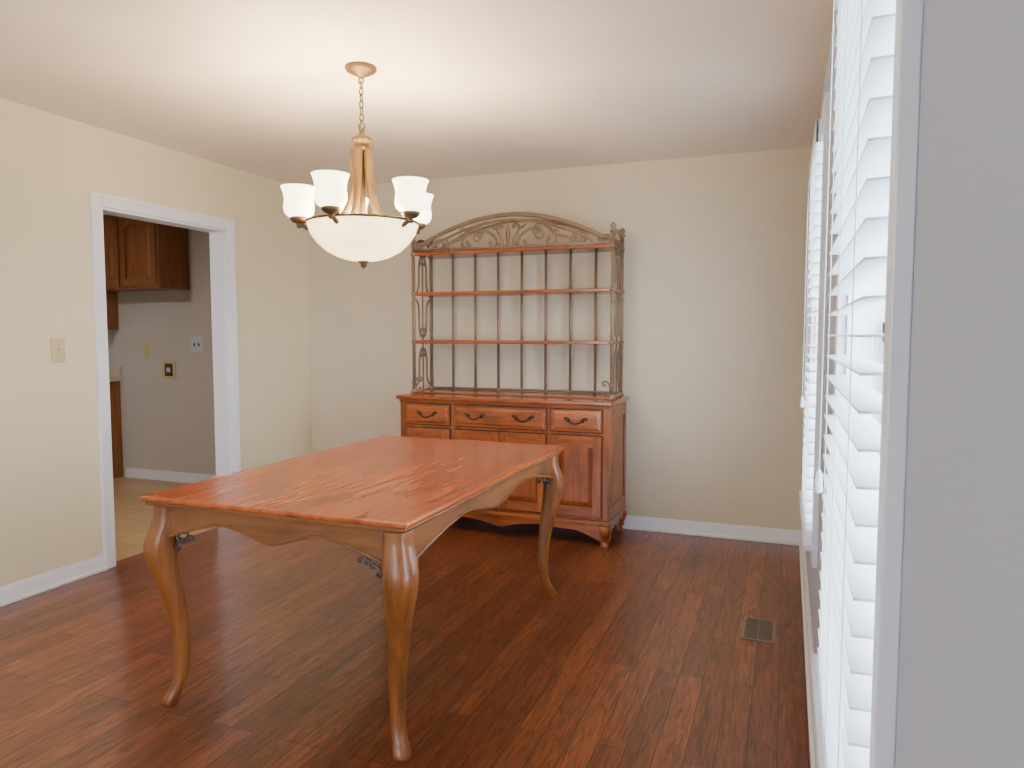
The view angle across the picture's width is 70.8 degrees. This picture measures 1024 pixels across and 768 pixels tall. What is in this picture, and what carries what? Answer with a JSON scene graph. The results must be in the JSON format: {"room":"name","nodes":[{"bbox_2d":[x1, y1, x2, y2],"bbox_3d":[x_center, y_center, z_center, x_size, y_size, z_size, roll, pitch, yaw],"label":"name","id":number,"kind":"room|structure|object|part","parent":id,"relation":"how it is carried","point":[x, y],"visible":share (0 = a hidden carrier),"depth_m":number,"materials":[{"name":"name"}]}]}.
{"room":"dining room","nodes":[
{"label":"dining room","id":0,"kind":"room"},
{"bbox_2d":[0,98,311,586],"bbox_3d":[-2.765,-0.093,2.652,0.120,2.390,6.620,1,4,21],"label":"wall","id":1,"kind":"structure","parent":0,"point":[51,516],"depth_m":3.76,"materials":[{"name":"beige paint"}]},
{"bbox_2d":[0,554,106,606],"bbox_3d":[-3.031,1.117,1.833,0.026,0.088,4.510,1,4,21],"label":"baseboard","id":2,"kind":"structure","parent":1,"relation":"attached to","point":[19,590],"depth_m":3.64,"materials":[{"name":"white wood"}]},
{"bbox_2d":[50,338,65,361],"bbox_3d":[-2.304,-0.172,3.662,0.018,0.122,0.075,1,4,21],"label":"light switch","id":3,"kind":"object","parent":1,"relation":"attached to","point":[58,354],"visible":1,"depth_m":3.66,"materials":[{"name":"beige plastic"}]},
{"bbox_2d":[89,191,240,569],"bbox_3d":[-2.105,-0.035,4.386,0.162,2.040,1.055,1,4,21],"label":"trim","id":4,"kind":"structure","parent":1,"relation":"attached to","point":[221,231],"depth_m":4.51,"materials":[{"name":"white wood"}]},
{"bbox_2d":[103,214,215,476],"bbox_3d":[-3.123,-0.346,6.368,3.210,2.390,0.120,1,4,21],"label":"wall","id":5,"kind":"structure","parent":0,"point":[168,425],"depth_m":6.27,"materials":[{"name":"paint"}]},
{"bbox_2d":[142,343,148,356],"bbox_3d":[-3.226,-0.299,6.341,0.072,0.118,0.008,1,4,21],"label":"wall outlet","id":6,"kind":"object","parent":5,"relation":"attached to","point":[145,346],"visible":1,"depth_m":6.34,"materials":[{"name":"beige plastic"}]},
{"bbox_2d":[103,215,189,329],"bbox_3d":[-3.694,-0.950,6.297,1.925,0.945,0.334,1,4,21],"label":"upper cabinet","id":7,"kind":"object","parent":5,"relation":"attached to","point":[140,255],"visible":0.29,"depth_m":5.92,"materials":[{"name":"brown wood"}]},
{"bbox_2d":[162,360,175,379],"bbox_3d":[-2.983,-0.123,6.258,0.150,0.170,0.012,1,4,21],"label":"dryer outlet","id":8,"kind":"object","parent":5,"relation":"attached to","point":[168,366],"visible":1,"depth_m":6.25,"materials":[{"name":"beige plastic"}]},
{"bbox_2d":[125,467,215,483],"bbox_3d":[-2.570,0.822,6.157,1.970,0.088,0.026,1,4,21],"label":"baseboard","id":9,"kind":"structure","parent":5,"relation":"attached to","point":[171,476],"depth_m":6.33,"materials":[{"name":"white wood"}]},
{"bbox_2d":[190,337,203,351],"bbox_3d":[-2.684,-0.335,6.129,0.150,0.130,0.012,1,4,21],"label":"light switch","id":10,"kind":"object","parent":5,"relation":"attached to","point":[196,343],"visible":1,"depth_m":6.13,"materials":[{"name":"white plastic"}]},
{"bbox_2d":[0,477,810,767],"bbox_3d":[-2.499,1.133,2.688,7.070,0.060,6.720,1,4,21],"label":"floor","id":11,"kind":"structure","parent":0,"point":[638,657],"depth_m":2.86,"materials":[{"name":"brown wood"}]},
{"bbox_2d":[109,366,122,478],"bbox_3d":[-4.129,0.349,6.396,1.105,1.000,0.626,1,4,21],"label":"base cabinet","id":12,"kind":"object","parent":11,"relation":"on","point":[115,372],"visible":0.02,"depth_m":6.45,"materials":[{"name":"brown wood"}]},
{"bbox_2d":[140,436,563,762],"bbox_3d":[-0.500,0.709,3.003,1.033,0.742,1.583,1,4,21],"label":"dining table","id":13,"kind":"object","parent":11,"relation":"on","point":[386,500],"visible":1,"depth_m":2.44,"materials":[{"name":"brown wood"}]},
{"bbox_3d":[-1.192,0.762,2.483,0.112,0.707,0.112,1,4,21],"label":"leg","id":14,"kind":"part","parent":13,"relation":"part of","materials":[{"name":"brown wood"}]},
{"bbox_3d":[-0.500,0.366,2.980,1.000,0.014,1.550,1,4,21],"label":"tabletop moulding","id":15,"kind":"part","parent":13,"relation":"part of","materials":[{"name":"brown wood"}]},
{"bbox_3d":[-0.333,0.785,2.155,0.112,0.707,0.112,1,4,21],"label":"leg","id":16,"kind":"part","parent":13,"relation":"part of","materials":[{"name":"brown wood"}]},
{"bbox_3d":[0.193,0.691,3.526,0.112,0.707,0.112,1,4,21],"label":"leg","id":17,"kind":"part","parent":13,"relation":"part of","materials":[{"name":"brown wood"}]},
{"bbox_2d":[396,212,628,547],"bbox_3d":[-0.003,-0.073,4.717,1.457,2.070,0.521,1,4,21],"label":"hutch","id":18,"kind":"object","parent":11,"relation":"on","point":[591,428],"visible":0.92,"depth_m":4.56,"materials":[{"name":"brown wood"}]},
{"bbox_2d":[741,617,775,643],"bbox_3d":[1.073,1.069,3.133,0.136,0.006,0.250,1,4,21],"label":"floor vent","id":19,"kind":"object","parent":11,"relation":"in","point":[753,629],"visible":1,"depth_m":3.12,"materials":[{"name":"brown metal"}]},
{"bbox_2d":[0,0,832,186],"bbox_3d":[-0.990,-1.279,1.891,3.800,0.080,6.620,1,4,21],"label":"ceiling","id":20,"kind":"structure","parent":0,"point":[264,88],"depth_m":3.12,"materials":[{"name":"beige paint"}]},
{"bbox_2d":[280,61,433,268],"bbox_3d":[-0.625,-0.899,2.992,0.648,0.828,0.638,1,4,21],"label":"chandelier","id":21,"kind":"object","parent":20,"relation":"hanging from","point":[352,234],"visible":1,"depth_m":2.91,"materials":[{"name":"white glass"}]},
{"bbox_3d":[-0.625,-0.758,3.002,0.648,0.126,0.638,1,4,21],"label":"shade glass","id":22,"kind":"part","parent":21,"relation":"part of","materials":[{"name":"beige glass"}]},
{"bbox_3d":[-0.626,-0.596,3.032,0.464,0.157,0.464,1,4,21],"label":"bowl glass","id":23,"kind":"part","parent":21,"relation":"part of","materials":[{"name":"beige glass"}]},
{"bbox_2d":[308,147,811,530],"bbox_3d":[0.199,-0.252,4.993,3.740,2.390,0.120,1,4,21],"label":"wall","id":24,"kind":"structure","parent":0,"point":[716,270],"depth_m":4.68,"materials":[{"name":"beige paint"}]},
{"bbox_2d":[613,515,801,545],"bbox_3d":[0.103,0.899,5.030,3.590,0.088,0.026,1,4,21],"label":"baseboard","id":25,"kind":"structure","parent":24,"relation":"attached to","point":[706,529],"depth_m":4.58,"materials":[{"name":"white wood"}]},
{"bbox_2d":[806,0,1023,767],"bbox_3d":[0.693,0.002,1.269,0.150,2.390,6.500,1,4,21],"label":"wall","id":26,"kind":"structure","parent":0,"point":[960,700],"depth_m":0.52,"materials":[{"name":"grey paint"}]},
{"bbox_2d":[799,534,817,767],"bbox_3d":[0.628,1.145,1.423,0.026,0.088,6.354,1,4,21],"label":"baseboard","id":27,"kind":"structure","parent":26,"relation":"attached to","point":[807,627],"depth_m":2.83,"materials":[{"name":"white wood"}]},
{"bbox_2d":[799,92,829,567],"bbox_3d":[1.331,-0.204,2.996,0.200,1.695,1.000,1,4,21],"label":"window","id":28,"kind":"structure","parent":26,"relation":"in","point":[810,543],"depth_m":2.58,"materials":[{"name":"white"}]},
{"bbox_2d":[800,119,823,535],"bbox_3d":[1.263,-0.217,3.015,0.080,1.524,0.834,1,4,21],"label":"window blind","id":29,"kind":"object","parent":28,"relation":"attached to","point":[815,173],"visible":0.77,"depth_m":2.82,"materials":[{"name":"white plastic"}]},
{"bbox_2d":[811,0,923,767],"bbox_3d":[0.634,-0.080,1.179,0.200,1.695,1.000,1,4,21],"label":"window","id":30,"kind":"structure","parent":26,"relation":"in","point":[893,319],"depth_m":0.77,"materials":[{"name":"white wood"}]},
{"bbox_2d":[814,0,895,767],"bbox_3d":[0.567,-0.093,1.198,0.080,1.524,0.834,1,4,21],"label":"window blind","id":31,"kind":"object","parent":30,"relation":"attached to","point":[865,38],"visible":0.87,"depth_m":1.00,"materials":[{"name":"white"}]}
]}

